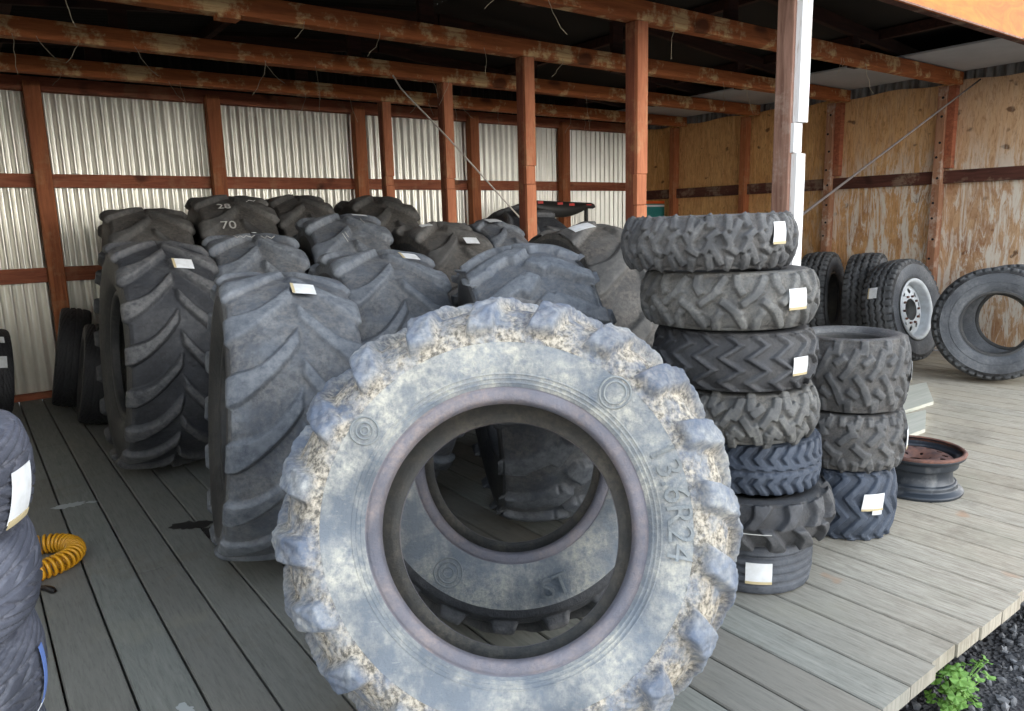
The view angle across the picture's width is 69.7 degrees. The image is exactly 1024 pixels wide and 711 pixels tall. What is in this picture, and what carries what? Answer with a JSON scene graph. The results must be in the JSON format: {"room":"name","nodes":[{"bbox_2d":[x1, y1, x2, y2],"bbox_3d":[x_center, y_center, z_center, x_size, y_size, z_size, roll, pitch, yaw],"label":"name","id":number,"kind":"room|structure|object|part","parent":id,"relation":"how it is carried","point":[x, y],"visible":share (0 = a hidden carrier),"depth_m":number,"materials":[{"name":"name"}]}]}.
{"room":"tire storage shed","nodes":[
{"label":"tire storage shed","id":0,"kind":"room"},
{"bbox_2d":[0,47,625,402],"bbox_3d":[-1.522,-1.438,7.086,7.930,2.895,0.135,-9,13,-36],"label":"wall","id":1,"kind":"structure","parent":0,"point":[113,145],"depth_m":6.17,"materials":[{"name":"metal"}]},
{"bbox_3d":[-1.500,-0.034,7.310,7.870,0.050,0.048,-9,13,-36],"label":"plate","id":2,"kind":"part","parent":1,"relation":"part of","materials":[{"name":"brown wood"}]},
{"bbox_3d":[-1.526,-0.944,7.148,7.870,0.110,0.043,-9,13,-36],"label":"wall rail","id":3,"kind":"part","parent":1,"relation":"part of","materials":[{"name":"brown wood"}]},
{"bbox_3d":[-1.545,-1.638,7.023,7.870,0.100,0.043,-9,13,-36],"label":"wall rail","id":4,"kind":"part","parent":1,"relation":"part of","materials":[{"name":"brown wood"}]},
{"bbox_3d":[-1.552,-2.319,6.886,7.870,0.100,0.078,-9,13,-36],"label":"plate","id":5,"kind":"part","parent":1,"relation":"part of","materials":[{"name":"brown wood"}]},
{"bbox_2d":[0,0,1023,116],"bbox_3d":[-0.169,-2.338,5.042,8.130,0.480,4.870,-9,13,-36],"label":"ceiling","id":6,"kind":"structure","parent":0,"point":[941,43],"depth_m":5.74,"materials":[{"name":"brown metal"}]},
{"bbox_2d":[0,33,686,126],"bbox_3d":[-1.147,-2.451,6.351,7.926,0.509,0.130,-9,13,-36],"label":"tie beam","id":7,"kind":"structure","parent":6,"relation":"attached to","point":[92,67],"depth_m":5.95,"materials":[{"name":"brown wood"}]},
{"bbox_2d":[0,0,760,115],"bbox_3d":[-0.546,-2.314,5.560,7.926,0.529,0.135,-9,13,-36],"label":"tie beam","id":8,"kind":"structure","parent":6,"relation":"attached to","point":[117,37],"depth_m":4.97,"materials":[{"name":"brown wood"}]},
{"bbox_2d":[392,75,518,216],"bbox_3d":[-0.376,-1.512,5.493,0.981,1.082,0.035,-4,11,-16],"label":"rope","id":9,"kind":"object","parent":8,"relation":"hanging from","point":[407,95],"visible":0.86,"depth_m":5.47,"materials":[{"name":"beige fabric"}]},
{"bbox_2d":[98,0,850,102],"bbox_3d":[0.052,-2.188,4.769,7.926,0.529,0.135,-9,13,-36],"label":"tie beam","id":10,"kind":"structure","parent":6,"relation":"attached to","point":[423,32],"depth_m":4.54,"materials":[{"name":"brown wood"}]},
{"bbox_2d":[12,0,872,134],"bbox_3d":[-0.627,-1.824,4.835,5.937,0.237,3.022,-9,13,-36],"label":"straw","id":11,"kind":"object","parent":10,"relation":"hanging from","point":[65,0],"visible":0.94,"depth_m":4.73,"materials":[{"name":"beige"}]},
{"bbox_2d":[511,0,963,85],"bbox_3d":[0.651,-2.061,3.978,7.926,0.529,0.135,-9,13,-36],"label":"tie beam","id":12,"kind":"structure","parent":6,"relation":"attached to","point":[727,29],"depth_m":4.60,"materials":[{"name":"brown wood"}]},
{"bbox_2d":[878,0,1023,44],"bbox_3d":[1.460,-2.070,3.300,8.430,0.756,0.084,-9,13,-36],"label":"panel","id":13,"kind":"object","parent":6,"relation":"attached to","point":[1004,19],"visible":1,"depth_m":4.21,"materials":[{"name":"brown wood"}]},
{"bbox_2d":[12,350,1023,710],"bbox_3d":[0.083,0.488,4.884,8.430,0.202,5.898,-9,13,-36],"label":"floor","id":14,"kind":"structure","parent":0,"point":[149,618],"depth_m":2.48,"materials":[{"name":"grey wood"}]},
{"bbox_2d":[0,329,14,412],"bbox_3d":[-3.615,0.120,5.120,0.250,0.621,0.621,-10,13,-39],"label":"tyre","id":15,"kind":"object","parent":14,"relation":"on","point":[7,379],"visible":0.96,"depth_m":4.95,"materials":[{"name":"black rubber"}]},
{"bbox_2d":[21,80,69,339],"bbox_3d":[-3.489,-0.843,5.585,0.110,2.360,0.095,-9,13,-36],"label":"wall post","id":16,"kind":"object","parent":14,"relation":"on","point":[31,90],"visible":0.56,"depth_m":5.49,"materials":[{"name":"brown wood"}]},
{"bbox_2d":[37,533,85,593],"bbox_3d":[-1.794,0.782,2.746,0.372,0.080,0.468,-9,13,-36],"label":"air hose","id":17,"kind":"object","parent":14,"relation":"on","point":[69,549],"visible":0.54,"depth_m":2.81,"materials":[{"name":"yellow plastic"}]},
{"bbox_2d":[52,308,91,406],"bbox_3d":[-3.209,0.013,5.361,0.322,0.722,0.718,-7,12,-29],"label":"tyre","id":18,"kind":"object","parent":14,"relation":"on","point":[72,321],"visible":0.66,"depth_m":5.09,"materials":[{"name":"black rubber"}]},
{"bbox_2d":[77,324,107,423],"bbox_3d":[-2.733,0.121,4.855,0.300,0.664,0.657,-7,12,-30],"label":"tyre","id":19,"kind":"object","parent":14,"relation":"on","point":[90,391],"visible":0.51,"depth_m":4.61,"materials":[{"name":"black rubber"}]},
{"bbox_2d":[97,207,194,265],"bbox_3d":[-2.570,-0.332,5.234,0.582,1.418,1.425,-8,12,-32],"label":"tyre","id":20,"kind":"object","parent":14,"relation":"on","point":[135,224],"visible":0.09,"depth_m":4.86,"materials":[{"name":"brown rubber"}]},
{"bbox_2d":[93,240,218,468],"bbox_3d":[-1.878,-0.005,3.914,0.555,1.202,1.201,-9,13,-35],"label":"tyre","id":21,"kind":"object","parent":14,"relation":"on","point":[153,306],"visible":0.91,"depth_m":3.53,"materials":[{"name":"rubber"}]},
{"bbox_2d":[204,94,228,195],"bbox_3d":[-2.472,-1.005,6.328,0.110,2.360,0.095,-9,13,-36],"label":"wall post","id":22,"kind":"object","parent":14,"relation":"on","point":[212,110],"visible":0.44,"depth_m":6.15,"materials":[{"name":"brown wood"}]},
{"bbox_2d":[184,195,279,245],"bbox_3d":[-2.104,-0.442,5.547,0.601,1.506,1.497,-8,12,-30],"label":"tyre","id":23,"kind":"object","parent":14,"relation":"on","point":[213,215],"visible":0.18,"depth_m":5.12,"materials":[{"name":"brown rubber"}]},
{"bbox_2d":[201,232,309,277],"bbox_3d":[-1.512,-0.103,4.341,0.558,1.229,1.238,-7,12,-27],"label":"tyre","id":24,"kind":"object","parent":14,"relation":"on","point":[244,252],"visible":0.09,"depth_m":4.01,"materials":[{"name":"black rubber"}]},
{"bbox_2d":[204,271,362,560],"bbox_3d":[-0.890,0.223,2.801,0.558,1.084,1.081,-6,11,-25],"label":"tyre","id":25,"kind":"object","parent":14,"relation":"on","point":[277,339],"visible":0.7,"depth_m":2.39,"materials":[{"name":"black rubber"}]},
{"bbox_2d":[265,194,334,236],"bbox_3d":[-1.746,-0.551,6.075,0.466,1.526,1.517,-7,12,-28],"label":"tyre","id":26,"kind":"object","parent":14,"relation":"on","point":[289,208],"visible":0.1,"depth_m":5.66,"materials":[{"name":"brown rubber"}]},
{"bbox_2d":[293,213,393,273],"bbox_3d":[-1.094,-0.249,4.822,0.508,1.339,1.342,-6,11,-24],"label":"tyre","id":27,"kind":"object","parent":14,"relation":"on","point":[355,233],"visible":0.14,"depth_m":4.45,"materials":[{"name":"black rubber"}]},
{"bbox_2d":[350,105,369,197],"bbox_3d":[-1.420,-1.172,7.099,0.110,2.360,0.095,-9,13,-36],"label":"wall post","id":28,"kind":"object","parent":14,"relation":"on","point":[358,127],"visible":0.44,"depth_m":6.92,"materials":[{"name":"brown wood"}]},
{"bbox_2d":[334,195,419,232],"bbox_3d":[-1.134,-0.576,6.154,0.512,1.496,1.507,-8,12,-31],"label":"tyre","id":29,"kind":"object","parent":14,"relation":"on","point":[392,213],"visible":0.05,"depth_m":5.78,"materials":[{"name":"brown rubber"}]},
{"bbox_2d":[377,101,394,197],"bbox_3d":[-1.083,-1.063,6.592,0.091,2.309,0.097,-9,13,-36],"label":"timber post","id":30,"kind":"object","parent":14,"relation":"on","point":[384,108],"visible":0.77,"depth_m":6.43,"materials":[{"name":"orange wood"}]},
{"bbox_2d":[308,249,464,476],"bbox_3d":[-0.648,0.067,3.503,0.563,1.137,1.146,-7,11,-27],"label":"tyre","id":31,"kind":"object","parent":14,"relation":"on","point":[389,288],"visible":0.21,"depth_m":3.15,"materials":[{"name":"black rubber"}]},
{"bbox_2d":[390,221,493,306],"bbox_3d":[-0.486,-0.233,4.830,0.476,1.275,1.267,-8,12,-31],"label":"tyre","id":32,"kind":"object","parent":14,"relation":"on","point":[449,245],"visible":0.11,"depth_m":4.47,"materials":[{"name":"brown rubber"}]},
{"bbox_2d":[437,82,456,222],"bbox_3d":[-0.485,-0.937,5.801,0.091,2.309,0.097,-9,13,-36],"label":"timber post","id":33,"kind":"object","parent":14,"relation":"on","point":[445,109],"visible":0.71,"depth_m":5.66,"materials":[{"name":"orange wood"}]},
{"bbox_2d":[465,115,481,224],"bbox_3d":[-0.387,-1.335,7.854,0.110,2.360,0.095,-9,13,-36],"label":"wall post","id":34,"kind":"object","parent":14,"relation":"on","point":[472,123],"visible":0.42,"depth_m":7.70,"materials":[{"name":"brown wood"}]},
{"bbox_2d":[462,218,527,247],"bbox_3d":[-0.164,-0.290,5.061,0.303,1.284,1.274,-8,12,-31],"label":"tyre","id":35,"kind":"object","parent":14,"relation":"on","point":[499,233],"visible":0.06,"depth_m":4.75,"materials":[{"name":"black rubber"}]},
{"bbox_2d":[271,296,742,710],"bbox_3d":[-0.009,0.391,1.757,1.089,1.042,0.758,-1,10,2],"label":"tyre","id":36,"kind":"object","parent":14,"relation":"on","point":[347,479],"visible":1,"depth_m":1.62,"materials":[{"name":"rubber"}]},
{"bbox_2d":[401,297,617,634],"bbox_3d":[0.004,0.326,2.285,1.006,1.012,0.562,-2,10,0],"label":"tyre","id":37,"kind":"object","parent":14,"relation":"on","point":[487,585],"visible":0.43,"depth_m":2.10,"materials":[{"name":"rubber"}]},
{"bbox_2d":[516,56,536,241],"bbox_3d":[0.114,-0.810,5.010,0.091,2.309,0.097,-9,13,-36],"label":"timber post","id":38,"kind":"object","parent":14,"relation":"on","point":[525,83],"visible":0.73,"depth_m":4.88,"materials":[{"name":"orange wood"}]},
{"bbox_2d":[486,204,566,234],"bbox_3d":[0.152,-0.710,6.893,1.400,1.402,0.996,8,14,43],"label":"tyre","id":39,"kind":"object","parent":14,"relation":"on","point":[546,220],"visible":0.07,"depth_m":6.47,"materials":[{"name":"rubber"}]},
{"bbox_2d":[451,243,616,521],"bbox_3d":[0.085,0.110,3.085,0.609,1.155,1.148,-3,10,-11],"label":"tyre","id":40,"kind":"object","parent":14,"relation":"on","point":[534,474],"visible":0.38,"depth_m":2.71,"materials":[{"name":"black rubber"}]},
{"bbox_2d":[557,122,570,227],"bbox_3d":[0.618,-1.495,8.589,0.110,2.360,0.095,-9,13,-36],"label":"wall post","id":41,"kind":"object","parent":14,"relation":"on","point":[564,194],"visible":0.46,"depth_m":8.43,"materials":[{"name":"brown wood"}]},
{"bbox_2d":[537,200,594,220],"bbox_3d":[0.548,-0.892,7.764,0.840,1.470,0.090,-9,13,-36],"label":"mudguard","id":42,"kind":"object","parent":14,"relation":"on","point":[560,208],"visible":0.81,"depth_m":7.63,"materials":[{"name":"black plastic"}]},
{"bbox_3d":[0.809,-0.913,7.984,0.030,1.420,0.030,-9,13,-36],"label":"support leg","id":43,"kind":"part","parent":42,"relation":"part of","materials":[{"name":"black plastic"}]},
{"bbox_2d":[528,221,657,348],"bbox_3d":[0.381,-0.079,3.869,0.547,1.235,1.243,-6,11,-24],"label":"tyre","id":44,"kind":"object","parent":14,"relation":"on","point":[618,287],"visible":0.07,"depth_m":3.37,"materials":[{"name":"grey rubber"}]},
{"bbox_2d":[625,20,647,221],"bbox_3d":[0.713,-0.683,4.219,0.091,2.309,0.097,-9,13,-36],"label":"timber post","id":45,"kind":"object","parent":14,"relation":"on","point":[636,140],"visible":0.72,"depth_m":4.08,"materials":[{"name":"orange wood"}]},
{"bbox_2d":[669,128,678,215],"bbox_3d":[1.968,-1.574,8.970,0.097,2.310,0.070,-9,13,-36],"label":"stud","id":46,"kind":"object","parent":14,"relation":"on","point":[674,132],"visible":0.44,"depth_m":8.82,"materials":[{"name":"brown wood"}]},
{"bbox_2d":[738,117,750,213],"bbox_3d":[2.566,-1.447,8.179,0.097,2.310,0.070,-9,13,-36],"label":"stud","id":47,"kind":"object","parent":14,"relation":"on","point":[745,124],"visible":0.44,"depth_m":8.03,"materials":[{"name":"brown wood"}]},
{"bbox_2d":[736,545,812,593],"bbox_3d":[0.853,0.681,2.633,0.414,0.180,0.409,-9,13,-36],"label":"tyre","id":48,"kind":"object","parent":14,"relation":"on","point":[760,571],"visible":0.3,"depth_m":2.45,"materials":[{"name":"black rubber"}]},
{"bbox_2d":[735,475,835,552],"bbox_3d":[0.850,0.511,2.620,0.558,0.177,0.562,-3,10,-5],"label":"tyre","id":49,"kind":"object","parent":48,"relation":"on","point":[775,523],"visible":0.37,"depth_m":2.39,"materials":[{"name":"black rubber"}]},
{"bbox_2d":[724,428,821,495],"bbox_3d":[0.846,0.339,2.603,0.461,0.179,0.460,-8,12,-31],"label":"tyre","id":50,"kind":"object","parent":49,"relation":"on","point":[782,468],"visible":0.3,"depth_m":2.40,"materials":[{"name":"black rubber"}]},
{"bbox_2d":[695,379,820,448],"bbox_3d":[0.785,0.167,2.549,0.525,0.190,0.523,7,13,39],"label":"tyre","id":51,"kind":"object","parent":50,"relation":"on","point":[764,419],"visible":0.56,"depth_m":2.32,"materials":[{"name":"grey rubber"}]},
{"bbox_2d":[653,324,818,391],"bbox_3d":[0.754,-0.015,2.509,0.541,0.194,0.546,-3,10,-7],"label":"tyre","id":52,"kind":"object","parent":51,"relation":"on","point":[783,359],"visible":0.69,"depth_m":2.29,"materials":[{"name":"black rubber"}]},
{"bbox_2d":[640,265,819,330],"bbox_3d":[0.725,-0.205,2.467,0.577,0.180,0.577,-8,12,-34],"label":"tyre","id":53,"kind":"object","parent":52,"relation":"on","point":[752,299],"visible":0.94,"depth_m":2.23,"materials":[{"name":"grey rubber"}]},
{"bbox_2d":[620,210,798,272],"bbox_3d":[0.644,-0.379,2.426,0.565,0.185,0.559,5,12,30],"label":"tyre","id":54,"kind":"object","parent":53,"relation":"on","point":[726,242],"visible":1,"depth_m":2.20,"materials":[{"name":"rubber"}]},
{"bbox_2d":[771,0,812,265],"bbox_3d":[1.304,-0.557,3.498,0.096,2.285,0.117,-9,13,-36],"label":"post","id":55,"kind":"object","parent":14,"relation":"on","point":[794,27],"visible":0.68,"depth_m":3.36,"materials":[{"name":"white paint"}]},
{"bbox_2d":[803,79,980,214],"bbox_3d":[2.627,-1.470,4.858,0.014,1.143,3.903,8,14,42],"label":"rod","id":56,"kind":"object","parent":55,"relation":"attached to","point":[977,81],"visible":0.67,"depth_m":4.46,"materials":[{"name":"grey metal"}]},
{"bbox_2d":[801,252,843,326],"bbox_3d":[2.941,-0.531,6.997,0.311,0.904,0.897,6,13,36],"label":"tyre","id":57,"kind":"object","parent":14,"relation":"on","point":[828,266],"visible":0.53,"depth_m":6.79,"materials":[{"name":"rubber"}]},
{"bbox_2d":[820,102,844,251],"bbox_3d":[3.183,-1.316,7.361,0.100,2.310,0.135,-9,13,-36],"label":"stud","id":58,"kind":"object","parent":14,"relation":"on","point":[835,118],"visible":0.77,"depth_m":7.23,"materials":[{"name":"brown wood"}]},
{"bbox_2d":[819,467,897,540],"bbox_3d":[1.350,0.553,2.996,0.390,0.278,0.390,3,11,22],"label":"tyre","id":59,"kind":"object","parent":14,"relation":"on","point":[865,504],"visible":0.45,"depth_m":2.83,"materials":[{"name":"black rubber"}]},
{"bbox_2d":[815,407,908,473],"bbox_3d":[1.339,0.301,2.965,0.447,0.233,0.452,-10,13,-40],"label":"tyre","id":60,"kind":"object","parent":59,"relation":"on","point":[868,443],"visible":0.55,"depth_m":2.77,"materials":[{"name":"rubber"}]},
{"bbox_2d":[810,325,912,413],"bbox_3d":[1.333,0.047,2.925,0.451,0.284,0.453,-4,11,-15],"label":"tyre","id":61,"kind":"object","parent":60,"relation":"on","point":[860,369],"visible":0.78,"depth_m":2.74,"materials":[{"name":"rubber"}]},
{"bbox_2d":[841,252,887,325],"bbox_3d":[3.201,-0.473,6.622,0.311,0.900,0.902,6,13,36],"label":"tyre","id":62,"kind":"object","parent":14,"relation":"on","point":[858,267],"visible":0.35,"depth_m":6.33,"materials":[{"name":"rubber"}]},
{"bbox_2d":[861,259,939,360],"bbox_3d":[3.268,-0.376,6.156,0.862,0.864,0.385,-8,12,-34],"label":"tyre","id":63,"kind":"object","parent":14,"relation":"on","point":[901,295],"visible":0.89,"depth_m":6.02,"materials":[{"name":"rubber"}]},
{"bbox_2d":[906,410,925,435],"bbox_3d":[2.232,0.423,4.306,1.010,0.021,0.290,-9,13,-36],"label":"plank","id":64,"kind":"object","parent":14,"relation":"on","point":[916,421],"visible":0.36,"depth_m":4.37,"materials":[{"name":"white wood"}]},
{"bbox_2d":[903,382,933,412],"bbox_3d":[2.671,0.285,5.004,0.326,0.021,1.022,3,11,25],"label":"plank","id":65,"kind":"object","parent":14,"relation":"on","point":[919,396],"visible":0.57,"depth_m":4.92,"materials":[{"name":"white wood"}]},
{"bbox_2d":[895,435,967,502],"bbox_3d":[1.854,0.513,3.382,0.404,0.196,0.404,-9,13,-36],"label":"rim","id":66,"kind":"object","parent":14,"relation":"on","point":[924,473],"visible":0.7,"depth_m":3.25,"materials":[{"name":"grey metal"}]},
{"bbox_2d":[926,85,959,285],"bbox_3d":[3.800,-1.186,6.547,0.100,2.310,0.135,-9,13,-36],"label":"stud","id":67,"kind":"object","parent":14,"relation":"on","point":[946,119],"visible":0.79,"depth_m":6.43,"materials":[{"name":"brown wood"}]},
{"bbox_2d":[931,267,1023,380],"bbox_3d":[3.558,-0.232,5.413,0.830,0.834,0.346,4,12,28],"label":"tyre","id":68,"kind":"object","parent":14,"relation":"on","point":[949,338],"visible":1,"depth_m":5.38,"materials":[{"name":"rubber"}]},
{"bbox_2d":[962,264,1023,352],"bbox_3d":[3.819,-0.280,5.629,0.831,0.833,0.350,4,12,28],"label":"tyre","id":69,"kind":"object","parent":14,"relation":"on","point":[972,330],"visible":0.32,"depth_m":5.64,"materials":[{"name":"rubber"}]},
{"bbox_3d":[-1.152,0.967,1.316,0.579,0.178,0.582,8,14,42],"label":"tyre","id":70,"kind":"object","parent":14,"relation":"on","visible":0},
{"bbox_2d":[35,698,46,710],"bbox_3d":[-1.151,0.784,1.298,0.578,0.178,0.582,1,11,15],"label":"tyre","id":71,"kind":"object","parent":70,"relation":"on","point":[42,708],"visible":0.08,"depth_m":1.44,"materials":[{"name":"rubber"}]},
{"bbox_2d":[0,608,47,710],"bbox_3d":[-1.150,0.600,1.279,0.578,0.179,0.582,4,12,30],"label":"tyre","id":72,"kind":"object","parent":71,"relation":"on","point":[23,655],"visible":0.73,"depth_m":1.32,"materials":[{"name":"rubber"}]},
{"bbox_2d":[0,515,42,643],"bbox_3d":[-1.150,0.416,1.259,0.582,0.178,0.578,-1,10,2],"label":"tyre","id":73,"kind":"object","parent":72,"relation":"on","point":[21,576],"visible":0.85,"depth_m":1.30,"materials":[{"name":"rubber"}]},
{"bbox_2d":[0,409,35,533],"bbox_3d":[-1.150,0.233,1.241,0.581,0.178,0.579,-9,13,-36],"label":"tyre","id":74,"kind":"object","parent":73,"relation":"on","point":[17,464],"visible":1,"depth_m":1.29,"materials":[{"name":"rubber"}]},
{"bbox_2d":[646,61,1023,349],"bbox_3d":[3.070,-1.434,7.607,0.120,2.460,4.720,-9,13,-36],"label":"wall","id":75,"kind":"structure","parent":0,"point":[884,208],"depth_m":6.81,"materials":[{"name":"brown wood"}]},
{"bbox_2d":[646,201,663,216],"bbox_3d":[1.757,-1.164,9.110,0.320,1.465,0.040,-9,13,-36],"label":"board","id":76,"kind":"object","parent":75,"relation":"attached to","point":[654,208],"visible":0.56,"depth_m":8.98,"materials":[{"name":"teal paint"}]},
{"bbox_3d":[1.758,-1.130,9.116,0.320,1.395,0.040,-9,13,-36],"label":"teal panel","id":77,"kind":"part","parent":76,"relation":"part of","materials":[{"name":"teal paint"}]},
{"bbox_3d":[3.061,-1.733,7.489,0.043,0.110,4.620,-9,13,-36],"label":"wall rail","id":78,"kind":"part","parent":75,"relation":"part of","materials":[{"name":"brown wood"}]},
{"label":"outside","id":79,"kind":"structure","parent":0,"visible":0},
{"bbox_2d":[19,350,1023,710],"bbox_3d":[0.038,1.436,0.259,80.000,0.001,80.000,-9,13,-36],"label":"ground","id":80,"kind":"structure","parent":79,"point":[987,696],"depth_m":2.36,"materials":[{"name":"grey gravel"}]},
{"bbox_2d":[924,655,995,710],"bbox_3d":[1.308,0.978,2.159,0.227,0.172,0.136,-9,13,-36],"label":"plant","id":81,"kind":"object","parent":80,"relation":"on","point":[957,690],"visible":0.94,"depth_m":2.12,"materials":[{"name":"green plant"}]},
{"bbox_2d":[904,601,1023,710],"bbox_3d":[2.064,1.056,2.017,3.032,0.066,1.489,-9,13,-36],"label":"gravel stones","id":82,"kind":"object","parent":80,"relation":"on","point":[1012,657],"visible":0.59,"depth_m":2.38}
]}

